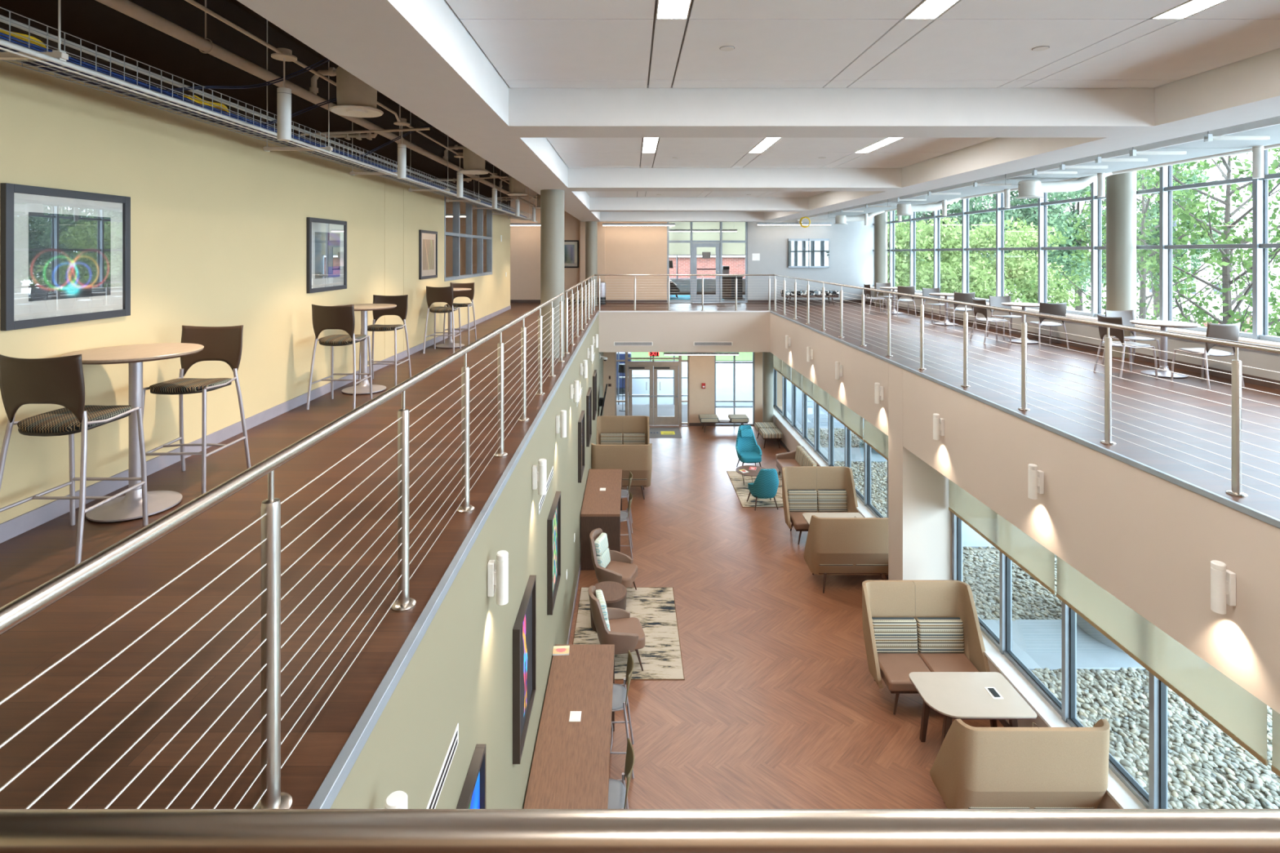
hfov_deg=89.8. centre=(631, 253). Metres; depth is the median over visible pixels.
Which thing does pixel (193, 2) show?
conduit
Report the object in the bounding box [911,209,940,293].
window
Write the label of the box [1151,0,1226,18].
recessed light
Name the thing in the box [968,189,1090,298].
tree
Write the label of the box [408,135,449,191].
hanger
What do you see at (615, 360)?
window
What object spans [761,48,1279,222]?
ceiling soffit
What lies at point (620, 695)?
bar stool
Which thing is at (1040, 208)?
window
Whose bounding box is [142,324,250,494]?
bar stool
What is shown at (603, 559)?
cushion
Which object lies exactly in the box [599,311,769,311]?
trim
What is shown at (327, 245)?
print
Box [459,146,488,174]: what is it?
air diffuser
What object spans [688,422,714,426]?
baseboard
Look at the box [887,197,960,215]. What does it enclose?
air duct
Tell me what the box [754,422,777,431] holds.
seat cushion
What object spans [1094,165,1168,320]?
window
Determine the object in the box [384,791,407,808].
wall sconce
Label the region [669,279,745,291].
wall
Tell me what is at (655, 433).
entrance mat
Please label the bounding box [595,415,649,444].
settee
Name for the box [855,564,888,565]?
cushion
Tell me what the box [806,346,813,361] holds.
wall sconce
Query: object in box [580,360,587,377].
wall sconce
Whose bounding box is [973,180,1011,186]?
hanger
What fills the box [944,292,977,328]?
chair
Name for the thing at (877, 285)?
chair
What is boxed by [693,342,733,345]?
air vent
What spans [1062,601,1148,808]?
window
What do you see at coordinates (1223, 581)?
wall sconce
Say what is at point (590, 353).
wall sconce
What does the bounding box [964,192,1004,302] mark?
window
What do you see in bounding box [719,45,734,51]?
sprinkler cover
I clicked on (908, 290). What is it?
chair
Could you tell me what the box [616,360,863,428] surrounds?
windows
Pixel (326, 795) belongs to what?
trim
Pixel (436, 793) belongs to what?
air vent
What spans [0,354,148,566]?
bar stool
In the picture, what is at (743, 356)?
lawn
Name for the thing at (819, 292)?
seat cushion
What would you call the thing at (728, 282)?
base cabinet
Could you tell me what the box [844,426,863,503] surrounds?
window
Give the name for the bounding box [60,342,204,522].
bar table
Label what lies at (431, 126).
pipe
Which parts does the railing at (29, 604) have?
post, plate, handrail, post, plate, post, plate, post, plate, plate, post, post, post, post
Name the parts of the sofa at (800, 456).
armrest, backrest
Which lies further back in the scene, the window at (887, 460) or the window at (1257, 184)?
the window at (887, 460)
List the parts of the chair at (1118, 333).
leg, backrest, leg, leg, seat, seat rail, leg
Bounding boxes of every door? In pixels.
[628,365,653,425]
[653,365,678,425]
[692,243,719,302]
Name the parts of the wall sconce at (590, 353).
plate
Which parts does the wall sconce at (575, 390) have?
plate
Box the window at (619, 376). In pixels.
[617,351,687,404]
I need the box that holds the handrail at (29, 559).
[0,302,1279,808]
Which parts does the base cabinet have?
door, door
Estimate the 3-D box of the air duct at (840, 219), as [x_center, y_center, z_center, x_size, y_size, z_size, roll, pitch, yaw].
[6.676,-1.599,19.000,1.703,1.461,0.380,0,0,0]
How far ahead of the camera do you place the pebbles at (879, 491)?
17.67 m
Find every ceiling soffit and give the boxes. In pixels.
[236,0,600,222]
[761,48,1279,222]
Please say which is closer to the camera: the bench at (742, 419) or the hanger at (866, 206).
the hanger at (866, 206)
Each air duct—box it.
[827,210,884,224]
[857,143,1279,215]
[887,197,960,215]
[1004,172,1112,198]
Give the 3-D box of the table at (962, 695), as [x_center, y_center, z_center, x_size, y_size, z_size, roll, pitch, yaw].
[3.980,5.543,7.560,1.160,0.754,0.770,0,0,0]
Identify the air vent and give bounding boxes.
[426,723,458,808]
[538,466,553,514]
[577,387,582,405]
[613,342,653,345]
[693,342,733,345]
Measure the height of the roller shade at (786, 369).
0.935 m
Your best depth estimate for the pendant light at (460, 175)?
9.48 m
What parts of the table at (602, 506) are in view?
panel, panel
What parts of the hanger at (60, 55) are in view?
rod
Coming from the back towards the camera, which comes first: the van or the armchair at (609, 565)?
the van
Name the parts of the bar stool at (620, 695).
seat, leg, leg, backrest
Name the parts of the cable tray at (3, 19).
cable coil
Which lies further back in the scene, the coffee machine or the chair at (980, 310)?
the coffee machine
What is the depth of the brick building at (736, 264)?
40.00 m
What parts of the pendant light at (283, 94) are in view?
stem, lamp shade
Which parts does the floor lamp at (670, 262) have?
lamp shade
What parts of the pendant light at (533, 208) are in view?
lamp shade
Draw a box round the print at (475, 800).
[468,770,479,808]
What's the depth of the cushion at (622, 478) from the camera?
15.47 m
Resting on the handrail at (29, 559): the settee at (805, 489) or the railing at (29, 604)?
the railing at (29, 604)
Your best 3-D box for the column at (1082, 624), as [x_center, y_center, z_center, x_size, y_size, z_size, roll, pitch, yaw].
[7.950,3.910,10.150,1.560,4.220,1.560,0,0,0]
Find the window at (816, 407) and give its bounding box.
[813,401,827,464]
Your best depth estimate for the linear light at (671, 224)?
21.52 m
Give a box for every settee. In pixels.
[591,443,652,499]
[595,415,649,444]
[782,466,857,544]
[803,515,888,593]
[862,580,990,715]
[929,719,1110,808]
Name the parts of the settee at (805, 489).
seat frame, leg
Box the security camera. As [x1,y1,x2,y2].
[600,354,607,360]
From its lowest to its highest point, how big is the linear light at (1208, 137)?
0.520 m
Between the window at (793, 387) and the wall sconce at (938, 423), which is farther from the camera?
the window at (793, 387)
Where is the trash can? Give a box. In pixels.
[597,281,605,304]
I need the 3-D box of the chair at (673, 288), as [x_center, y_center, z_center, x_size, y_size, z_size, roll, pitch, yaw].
[1.365,1.344,24.600,0.950,0.694,0.800,0,0,0]
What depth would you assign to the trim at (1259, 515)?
5.61 m
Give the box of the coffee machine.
[722,266,729,274]
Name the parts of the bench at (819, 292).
frame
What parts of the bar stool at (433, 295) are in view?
leg, leg, backrest, seat, leg, leg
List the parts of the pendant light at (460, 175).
lamp shade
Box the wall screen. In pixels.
[599,383,608,415]
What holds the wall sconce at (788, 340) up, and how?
attached to the wall at (1150, 541)
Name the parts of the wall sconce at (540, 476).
plate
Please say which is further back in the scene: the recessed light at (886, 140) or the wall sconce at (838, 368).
the wall sconce at (838, 368)
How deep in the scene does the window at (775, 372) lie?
21.95 m
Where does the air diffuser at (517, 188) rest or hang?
attached to the ceiling soffit at (420, 55)
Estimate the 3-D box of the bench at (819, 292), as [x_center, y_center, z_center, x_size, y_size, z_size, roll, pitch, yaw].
[5.900,1.462,21.250,1.800,0.484,0.600,0,0,0]
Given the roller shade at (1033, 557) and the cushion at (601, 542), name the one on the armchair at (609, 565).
the cushion at (601, 542)
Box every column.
[540,189,564,358]
[585,221,597,306]
[762,351,773,422]
[874,211,887,306]
[1076,613,1126,653]
[1106,170,1136,358]
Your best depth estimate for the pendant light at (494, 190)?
11.89 m
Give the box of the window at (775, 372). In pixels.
[773,368,782,415]
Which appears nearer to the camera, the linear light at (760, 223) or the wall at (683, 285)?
the linear light at (760, 223)
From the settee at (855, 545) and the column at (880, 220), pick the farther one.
the column at (880, 220)
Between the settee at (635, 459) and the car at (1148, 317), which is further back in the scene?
the car at (1148, 317)
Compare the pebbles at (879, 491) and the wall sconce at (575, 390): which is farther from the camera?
the pebbles at (879, 491)
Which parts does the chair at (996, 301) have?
leg, backrest, leg, seat, leg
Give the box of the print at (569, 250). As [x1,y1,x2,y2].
[564,244,574,263]
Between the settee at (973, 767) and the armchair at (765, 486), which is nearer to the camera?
the settee at (973, 767)
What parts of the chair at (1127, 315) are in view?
leg, backrest, seat, leg, leg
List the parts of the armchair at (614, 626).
leg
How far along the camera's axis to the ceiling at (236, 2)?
7.33 m
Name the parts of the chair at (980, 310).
leg, backrest, leg, seat, leg, leg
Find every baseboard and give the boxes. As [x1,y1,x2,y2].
[0,305,511,543]
[510,299,866,303]
[566,564,580,644]
[669,291,745,294]
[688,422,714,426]
[777,439,1009,727]
[866,299,1279,389]
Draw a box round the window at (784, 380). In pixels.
[782,375,791,426]
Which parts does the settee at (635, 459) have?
leg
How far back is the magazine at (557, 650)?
7.84 m
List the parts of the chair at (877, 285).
backrest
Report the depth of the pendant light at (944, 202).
14.11 m
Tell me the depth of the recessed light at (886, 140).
7.98 m
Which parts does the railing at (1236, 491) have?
post, post, post, post, post, post, post, post, post, post, plate, post, plate, handrail, post, plate, post, plate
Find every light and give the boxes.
[271,47,297,141]
[393,117,409,178]
[445,213,466,217]
[453,152,462,197]
[489,173,499,208]
[510,223,540,226]
[515,199,519,216]
[531,196,537,222]
[602,222,675,226]
[641,137,658,152]
[656,0,691,18]
[663,351,738,355]
[668,229,737,231]
[748,137,781,152]
[756,222,831,225]
[854,137,903,152]
[864,213,867,225]
[903,0,959,18]
[942,200,946,216]
[1004,188,1009,208]
[1059,161,1107,169]
[1094,154,1147,163]
[1097,173,1105,197]
[1129,146,1186,156]
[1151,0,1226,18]
[1172,218,1208,319]
[1204,130,1270,142]
[1252,145,1263,178]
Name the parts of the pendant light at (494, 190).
lamp shade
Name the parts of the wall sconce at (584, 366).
plate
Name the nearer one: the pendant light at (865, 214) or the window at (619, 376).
the pendant light at (865, 214)
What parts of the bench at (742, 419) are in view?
frame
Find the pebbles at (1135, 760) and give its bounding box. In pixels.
[962,550,1279,808]
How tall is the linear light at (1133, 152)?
0.520 m
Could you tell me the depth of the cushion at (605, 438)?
17.91 m
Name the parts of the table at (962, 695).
leg, leg, power plate, leg, power lid, leg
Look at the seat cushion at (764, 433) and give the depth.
19.41 m
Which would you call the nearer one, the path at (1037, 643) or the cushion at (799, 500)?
the path at (1037, 643)
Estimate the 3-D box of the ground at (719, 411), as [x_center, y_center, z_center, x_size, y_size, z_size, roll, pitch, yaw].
[50.000,6.200,50.000,220.000,0.240,220.000,0,0,0]
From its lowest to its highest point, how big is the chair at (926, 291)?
0.836 m
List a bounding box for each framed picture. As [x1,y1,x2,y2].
[0,182,130,330]
[306,217,346,293]
[418,229,437,279]
[456,744,485,808]
[512,575,536,764]
[546,491,560,615]
[564,240,578,267]
[577,410,584,483]
[586,386,591,446]
[592,369,596,420]
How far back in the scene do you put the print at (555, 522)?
7.90 m
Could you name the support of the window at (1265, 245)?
in the wall at (1249, 357)
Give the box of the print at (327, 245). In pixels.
[315,231,340,278]
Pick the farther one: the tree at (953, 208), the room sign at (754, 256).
the tree at (953, 208)
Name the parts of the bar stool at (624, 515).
seat, leg, leg, backrest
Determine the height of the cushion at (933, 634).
0.434 m
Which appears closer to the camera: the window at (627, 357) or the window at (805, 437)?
the window at (805, 437)
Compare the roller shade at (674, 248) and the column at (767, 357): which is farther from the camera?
the roller shade at (674, 248)
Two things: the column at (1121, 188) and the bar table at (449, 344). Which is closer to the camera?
the column at (1121, 188)
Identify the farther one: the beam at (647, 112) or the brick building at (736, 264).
the brick building at (736, 264)
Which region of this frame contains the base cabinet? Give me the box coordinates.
[722,275,743,298]
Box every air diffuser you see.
[329,66,383,117]
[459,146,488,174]
[506,176,527,195]
[534,193,540,208]
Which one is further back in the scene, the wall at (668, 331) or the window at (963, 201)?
the wall at (668, 331)
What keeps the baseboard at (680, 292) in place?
attached to the wall at (683, 285)
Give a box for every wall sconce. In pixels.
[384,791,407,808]
[487,550,508,605]
[532,458,546,495]
[555,409,566,437]
[570,380,578,402]
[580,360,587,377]
[586,345,593,360]
[592,333,598,347]
[785,335,791,348]
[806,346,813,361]
[835,361,842,379]
[874,382,883,404]
[933,413,944,439]
[1027,463,1044,499]
[1210,560,1235,614]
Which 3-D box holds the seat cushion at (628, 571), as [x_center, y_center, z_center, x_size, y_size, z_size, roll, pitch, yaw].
[-0.217,5.534,11.082,0.570,0.170,0.562,0,0,18]
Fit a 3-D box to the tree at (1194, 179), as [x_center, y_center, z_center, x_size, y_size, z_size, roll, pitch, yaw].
[43.376,-1.541,52.694,9.120,15.263,7.555,0,0,31]
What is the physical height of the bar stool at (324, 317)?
1.146 m
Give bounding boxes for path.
[819,447,887,462]
[962,521,995,548]
[982,619,1145,671]
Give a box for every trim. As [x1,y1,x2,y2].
[306,311,599,808]
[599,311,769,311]
[626,360,680,426]
[769,311,1279,528]
[773,406,875,517]
[804,115,1279,218]
[870,286,1279,347]
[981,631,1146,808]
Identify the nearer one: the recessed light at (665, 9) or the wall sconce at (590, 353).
the recessed light at (665, 9)
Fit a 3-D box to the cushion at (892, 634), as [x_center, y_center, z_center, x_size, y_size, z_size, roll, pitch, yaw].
[3.612,5.253,8.831,0.620,0.434,0.135,0,0,0]
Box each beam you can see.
[508,84,1154,137]
[568,166,902,191]
[589,195,808,211]
[600,211,764,222]
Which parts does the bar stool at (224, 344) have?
leg, foot rail, leg, seat, leg, backrest, seat rail, leg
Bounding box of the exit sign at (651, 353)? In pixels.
[648,351,658,356]
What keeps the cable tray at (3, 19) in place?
on the hanger at (60, 55)
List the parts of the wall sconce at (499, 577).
plate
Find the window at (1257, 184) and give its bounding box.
[1164,164,1263,339]
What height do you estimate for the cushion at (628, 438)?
0.434 m
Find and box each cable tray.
[0,6,531,220]
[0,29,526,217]
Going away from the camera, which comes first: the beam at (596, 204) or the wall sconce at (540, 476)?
the wall sconce at (540, 476)
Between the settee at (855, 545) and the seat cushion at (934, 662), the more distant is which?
the settee at (855, 545)
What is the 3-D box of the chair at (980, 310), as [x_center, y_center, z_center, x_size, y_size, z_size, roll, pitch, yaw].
[6.873,1.284,12.300,0.546,0.836,0.516,0,0,0]
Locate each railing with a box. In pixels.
[0,292,564,808]
[0,808,1279,852]
[564,274,595,354]
[595,274,774,311]
[773,274,1279,498]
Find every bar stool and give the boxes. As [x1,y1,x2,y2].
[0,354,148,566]
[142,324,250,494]
[306,304,372,409]
[358,294,411,386]
[422,285,461,353]
[443,282,476,345]
[608,737,634,808]
[609,650,634,778]
[620,471,632,533]
[620,491,632,559]
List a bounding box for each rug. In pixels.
[572,586,684,679]
[669,294,723,299]
[726,471,783,507]
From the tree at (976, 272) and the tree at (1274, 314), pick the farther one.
the tree at (976, 272)
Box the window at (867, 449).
[863,441,884,517]
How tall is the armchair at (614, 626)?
1.052 m
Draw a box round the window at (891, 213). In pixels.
[872,210,893,286]
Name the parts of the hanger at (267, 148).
rod, rod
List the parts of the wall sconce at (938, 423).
plate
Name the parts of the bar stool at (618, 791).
seat, leg, backrest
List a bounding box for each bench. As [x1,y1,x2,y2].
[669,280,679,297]
[698,413,749,432]
[754,422,782,448]
[780,289,839,305]
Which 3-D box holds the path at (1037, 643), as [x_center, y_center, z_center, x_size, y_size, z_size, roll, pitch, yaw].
[7.160,6.051,9.880,4.280,0.138,1.240,0,0,0]
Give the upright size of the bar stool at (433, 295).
1.146 m
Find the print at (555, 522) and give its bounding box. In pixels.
[552,503,558,597]
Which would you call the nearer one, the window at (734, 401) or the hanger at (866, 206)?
the hanger at (866, 206)
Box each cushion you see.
[594,533,608,555]
[595,589,608,619]
[596,547,610,568]
[600,433,622,444]
[604,618,610,631]
[605,560,637,587]
[608,617,645,649]
[622,433,644,444]
[622,478,647,479]
[698,413,718,422]
[728,413,749,422]
[740,451,761,462]
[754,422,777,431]
[759,428,782,438]
[776,458,799,471]
[780,289,802,295]
[786,489,817,511]
[789,511,817,529]
[795,445,808,466]
[799,289,821,295]
[802,454,817,466]
[817,289,839,295]
[817,489,847,511]
[818,511,847,512]
[818,564,853,565]
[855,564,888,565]
[871,617,917,653]
[877,653,930,691]
[915,617,964,653]
[919,653,978,671]
[968,806,1029,808]
[1034,806,1094,808]
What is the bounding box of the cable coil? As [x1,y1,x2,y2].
[799,216,810,227]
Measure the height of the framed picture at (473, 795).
1.090 m
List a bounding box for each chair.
[863,283,887,313]
[874,282,898,311]
[890,285,916,316]
[922,288,951,322]
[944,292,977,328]
[969,297,1011,344]
[986,295,1021,339]
[1026,302,1069,349]
[1093,314,1157,378]
[1101,310,1160,369]
[1170,322,1244,390]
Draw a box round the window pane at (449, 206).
[445,195,485,276]
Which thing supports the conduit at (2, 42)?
attached to the hanger at (60, 55)
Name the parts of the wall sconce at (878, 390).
plate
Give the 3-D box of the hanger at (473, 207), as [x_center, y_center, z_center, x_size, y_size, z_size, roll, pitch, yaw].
[-3.140,-1.651,14.000,0.640,1.378,0.040,0,0,0]
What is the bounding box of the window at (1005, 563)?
[999,551,1062,716]
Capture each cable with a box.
[164,57,329,93]
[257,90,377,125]
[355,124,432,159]
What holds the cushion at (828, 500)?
on the settee at (805, 489)
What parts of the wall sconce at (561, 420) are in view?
plate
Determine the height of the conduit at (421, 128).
0.107 m
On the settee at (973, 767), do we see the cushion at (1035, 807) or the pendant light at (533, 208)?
the cushion at (1035, 807)
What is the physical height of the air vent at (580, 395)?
0.110 m
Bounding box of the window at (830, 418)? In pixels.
[827,412,834,466]
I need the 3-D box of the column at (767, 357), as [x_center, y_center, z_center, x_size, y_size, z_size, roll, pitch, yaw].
[4.450,4.420,20.900,0.340,3.000,0.340,0,0,0]
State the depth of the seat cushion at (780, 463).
16.81 m
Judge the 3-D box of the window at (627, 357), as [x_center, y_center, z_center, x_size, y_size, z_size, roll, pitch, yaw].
[0.760,3.330,22.135,1.850,0.780,0.110,0,0,0]
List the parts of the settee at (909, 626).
leg, seat frame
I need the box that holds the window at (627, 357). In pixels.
[626,351,679,361]
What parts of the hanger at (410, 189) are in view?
rod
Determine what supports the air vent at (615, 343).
in the wall at (668, 331)
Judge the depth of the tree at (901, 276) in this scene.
25.59 m
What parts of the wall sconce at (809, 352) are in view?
plate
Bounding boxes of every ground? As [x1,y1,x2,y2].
[715,278,1279,423]
[808,428,1279,808]
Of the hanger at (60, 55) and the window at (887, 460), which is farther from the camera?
the window at (887, 460)
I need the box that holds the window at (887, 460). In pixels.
[887,460,888,517]
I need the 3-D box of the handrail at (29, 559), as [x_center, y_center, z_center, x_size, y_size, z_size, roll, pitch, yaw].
[0.275,1.710,9.125,16.550,0.020,26.250,0,0,0]
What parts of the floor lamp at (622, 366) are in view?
lamp shade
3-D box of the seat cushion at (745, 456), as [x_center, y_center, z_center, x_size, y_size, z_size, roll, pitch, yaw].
[3.225,5.548,17.496,0.547,0.140,0.554,0,0,-6]
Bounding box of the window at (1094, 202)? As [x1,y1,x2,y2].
[1041,180,1097,316]
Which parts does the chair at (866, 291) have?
backrest, seat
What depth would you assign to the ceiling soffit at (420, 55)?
3.75 m
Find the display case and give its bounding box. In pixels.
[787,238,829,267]
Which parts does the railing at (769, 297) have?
post, post, post, handrail, post, post, post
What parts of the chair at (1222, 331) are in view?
leg, seat rail, leg, seat, leg, backrest, leg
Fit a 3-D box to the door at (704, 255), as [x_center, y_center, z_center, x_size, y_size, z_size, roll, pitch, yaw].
[2.580,0.665,22.088,0.940,2.050,0.114,0,0,0]
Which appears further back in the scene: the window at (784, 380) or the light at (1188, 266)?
the light at (1188, 266)
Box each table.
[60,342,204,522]
[335,303,396,394]
[435,288,471,348]
[523,644,614,808]
[580,469,622,570]
[590,581,626,632]
[735,465,765,485]
[802,512,863,525]
[879,286,902,314]
[908,671,1036,746]
[928,293,958,325]
[1000,302,1039,343]
[1129,320,1199,377]
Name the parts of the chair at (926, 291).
backrest, leg, seat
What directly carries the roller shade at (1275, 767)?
hanging from the ceiling
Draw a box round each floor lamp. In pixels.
[617,363,625,411]
[668,260,673,296]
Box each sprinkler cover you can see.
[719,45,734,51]
[1031,45,1049,51]
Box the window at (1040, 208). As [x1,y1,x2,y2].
[999,192,1047,309]
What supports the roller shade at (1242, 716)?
attached to the window at (1068, 615)
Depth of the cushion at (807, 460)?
16.03 m
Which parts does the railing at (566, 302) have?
post, post, post, handrail, post, post, post, post, post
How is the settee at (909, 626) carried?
on the floor at (778, 704)
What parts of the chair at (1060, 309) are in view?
leg, seat, leg, backrest, leg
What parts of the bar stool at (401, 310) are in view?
leg, leg, foot rail, seat, backrest, leg, leg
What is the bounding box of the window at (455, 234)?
[444,195,492,281]
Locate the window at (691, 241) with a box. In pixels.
[666,222,747,302]
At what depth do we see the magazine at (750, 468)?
16.39 m
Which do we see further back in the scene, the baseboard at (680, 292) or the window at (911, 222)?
the baseboard at (680, 292)
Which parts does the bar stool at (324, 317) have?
leg, leg, backrest, seat, foot rail, leg, seat rail, leg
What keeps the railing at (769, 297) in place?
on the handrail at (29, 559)
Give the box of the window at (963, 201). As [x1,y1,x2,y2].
[935,198,966,297]
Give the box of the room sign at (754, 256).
[751,253,759,260]
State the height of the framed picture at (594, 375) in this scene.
1.090 m
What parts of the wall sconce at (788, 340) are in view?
plate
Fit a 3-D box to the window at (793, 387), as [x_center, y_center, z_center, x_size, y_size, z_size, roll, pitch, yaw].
[4.915,4.090,18.830,0.130,2.340,1.200,0,0,0]
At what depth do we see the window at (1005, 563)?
8.38 m
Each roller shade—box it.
[668,222,745,255]
[773,354,782,374]
[782,360,791,382]
[791,367,802,391]
[802,375,828,412]
[828,394,863,440]
[863,418,888,460]
[948,480,1055,595]
[1056,555,1267,765]
[1271,708,1279,777]
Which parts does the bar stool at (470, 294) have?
leg, foot rail, seat, backrest, leg, leg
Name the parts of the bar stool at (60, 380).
leg, backrest, leg, seat, leg, foot rail, seat rail, leg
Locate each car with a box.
[1146,315,1177,320]
[1215,313,1235,324]
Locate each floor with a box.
[568,425,1004,808]
[616,404,687,425]
[669,294,745,301]
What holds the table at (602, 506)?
on the floor at (778, 704)
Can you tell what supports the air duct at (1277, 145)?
attached to the air duct at (1033, 188)
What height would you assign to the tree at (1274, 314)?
9.101 m
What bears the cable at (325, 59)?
hanging from the cable tray at (3, 19)
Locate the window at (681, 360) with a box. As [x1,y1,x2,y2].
[680,351,688,425]
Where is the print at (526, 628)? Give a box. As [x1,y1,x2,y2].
[520,592,532,737]
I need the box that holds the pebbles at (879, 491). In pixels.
[799,427,998,550]
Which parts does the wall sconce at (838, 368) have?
plate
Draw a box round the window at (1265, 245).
[1259,149,1279,342]
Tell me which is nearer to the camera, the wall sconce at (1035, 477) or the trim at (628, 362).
the wall sconce at (1035, 477)
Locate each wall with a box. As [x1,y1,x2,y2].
[0,0,510,524]
[329,313,603,808]
[510,185,666,300]
[599,311,770,351]
[603,216,874,422]
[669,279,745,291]
[770,312,1279,714]
[773,414,1119,808]
[866,290,1279,380]
[888,435,951,580]
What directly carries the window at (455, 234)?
in the wall at (219, 220)
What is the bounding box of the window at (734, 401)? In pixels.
[714,351,754,425]
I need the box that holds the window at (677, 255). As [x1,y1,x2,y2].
[669,255,745,279]
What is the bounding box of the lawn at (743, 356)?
[631,351,752,360]
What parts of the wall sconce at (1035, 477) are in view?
plate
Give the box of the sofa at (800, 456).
[775,445,820,475]
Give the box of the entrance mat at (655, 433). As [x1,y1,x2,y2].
[648,427,681,438]
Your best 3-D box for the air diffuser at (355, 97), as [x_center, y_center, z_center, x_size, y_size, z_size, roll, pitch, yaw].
[-2.017,-1.410,5.187,0.773,0.560,0.400,0,0,-11]
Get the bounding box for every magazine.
[552,645,569,655]
[738,469,748,473]
[749,466,756,470]
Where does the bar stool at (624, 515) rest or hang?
on the floor at (778, 704)
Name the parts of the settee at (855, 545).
leg, seat frame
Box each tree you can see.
[887,195,1008,289]
[887,217,957,293]
[888,224,978,291]
[906,213,1007,298]
[954,190,1054,266]
[954,215,1071,302]
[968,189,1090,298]
[990,222,1080,309]
[1017,159,1279,326]
[1047,177,1137,311]
[1088,147,1279,336]
[1101,161,1239,315]
[1178,223,1219,262]
[1217,166,1279,336]
[1267,223,1279,262]
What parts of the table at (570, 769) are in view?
power plate, power lid, panel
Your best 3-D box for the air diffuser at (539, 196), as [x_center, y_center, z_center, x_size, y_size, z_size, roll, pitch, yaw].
[-2.017,-1.410,16.037,0.773,0.560,0.400,0,0,-11]
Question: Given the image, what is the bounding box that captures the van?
[616,351,631,391]
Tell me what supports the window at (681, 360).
in the wall at (851, 245)
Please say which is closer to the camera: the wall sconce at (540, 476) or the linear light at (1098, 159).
the wall sconce at (540, 476)
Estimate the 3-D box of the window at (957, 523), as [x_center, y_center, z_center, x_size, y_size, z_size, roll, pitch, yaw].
[4.915,4.090,9.085,0.130,2.340,1.250,0,0,0]
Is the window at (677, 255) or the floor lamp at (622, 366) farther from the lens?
the window at (677, 255)
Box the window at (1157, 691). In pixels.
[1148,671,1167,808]
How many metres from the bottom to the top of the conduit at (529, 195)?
0.107 m
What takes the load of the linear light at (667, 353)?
hanging from the ceiling
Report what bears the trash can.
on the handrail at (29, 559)
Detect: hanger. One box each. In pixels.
[0,0,68,61]
[262,19,333,151]
[349,104,399,175]
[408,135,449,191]
[445,174,480,202]
[472,179,502,209]
[492,164,515,214]
[507,174,530,218]
[840,209,863,213]
[865,203,891,208]
[897,196,926,201]
[927,190,960,195]
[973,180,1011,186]
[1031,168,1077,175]
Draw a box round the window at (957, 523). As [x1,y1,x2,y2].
[951,512,999,648]
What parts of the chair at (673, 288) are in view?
seat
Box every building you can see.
[668,255,745,278]
[1103,261,1279,306]
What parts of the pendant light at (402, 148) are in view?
lamp shade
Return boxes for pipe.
[95,0,535,207]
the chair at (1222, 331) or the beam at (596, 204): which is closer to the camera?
the chair at (1222, 331)
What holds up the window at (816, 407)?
in the wall at (1106, 802)
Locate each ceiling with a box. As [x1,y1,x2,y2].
[228,0,508,176]
[445,0,1279,197]
[808,124,1279,218]
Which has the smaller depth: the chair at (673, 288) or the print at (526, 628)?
the print at (526, 628)
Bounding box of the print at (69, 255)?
[28,212,110,301]
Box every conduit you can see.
[0,39,537,222]
[0,46,537,222]
[185,0,537,199]
[300,127,429,135]
[429,176,507,181]
[480,195,537,199]
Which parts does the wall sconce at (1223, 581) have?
plate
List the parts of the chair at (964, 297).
leg, leg, seat, backrest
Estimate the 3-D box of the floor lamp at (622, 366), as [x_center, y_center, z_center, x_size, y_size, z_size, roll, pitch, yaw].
[-0.320,5.045,24.200,0.340,1.750,0.340,0,0,0]
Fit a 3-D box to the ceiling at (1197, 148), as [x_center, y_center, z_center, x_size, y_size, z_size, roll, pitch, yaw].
[6.425,-1.195,9.040,1.050,0.030,25.880,0,0,0]
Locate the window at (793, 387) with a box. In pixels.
[791,383,802,437]
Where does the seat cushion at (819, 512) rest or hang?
on the settee at (805, 489)
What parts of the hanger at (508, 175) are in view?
rod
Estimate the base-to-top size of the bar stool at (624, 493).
1.146 m
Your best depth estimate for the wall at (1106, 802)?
7.71 m
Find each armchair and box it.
[588,585,645,671]
[589,528,637,590]
[735,425,761,466]
[746,468,778,511]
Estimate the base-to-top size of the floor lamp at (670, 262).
1.420 m
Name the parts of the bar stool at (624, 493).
seat, leg, leg, backrest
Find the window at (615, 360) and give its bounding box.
[614,351,626,415]
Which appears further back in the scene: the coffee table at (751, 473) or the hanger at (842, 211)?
the hanger at (842, 211)
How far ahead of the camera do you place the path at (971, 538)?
13.40 m
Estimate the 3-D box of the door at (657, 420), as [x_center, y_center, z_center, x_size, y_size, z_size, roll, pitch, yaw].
[1.192,4.890,22.108,0.857,2.040,0.185,0,0,0]
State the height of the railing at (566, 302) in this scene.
1.079 m
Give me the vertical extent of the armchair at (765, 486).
0.991 m
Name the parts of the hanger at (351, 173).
rod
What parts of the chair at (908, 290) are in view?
seat, backrest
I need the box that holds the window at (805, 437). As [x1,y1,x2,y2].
[802,391,813,449]
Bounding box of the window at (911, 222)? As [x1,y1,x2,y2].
[891,210,915,289]

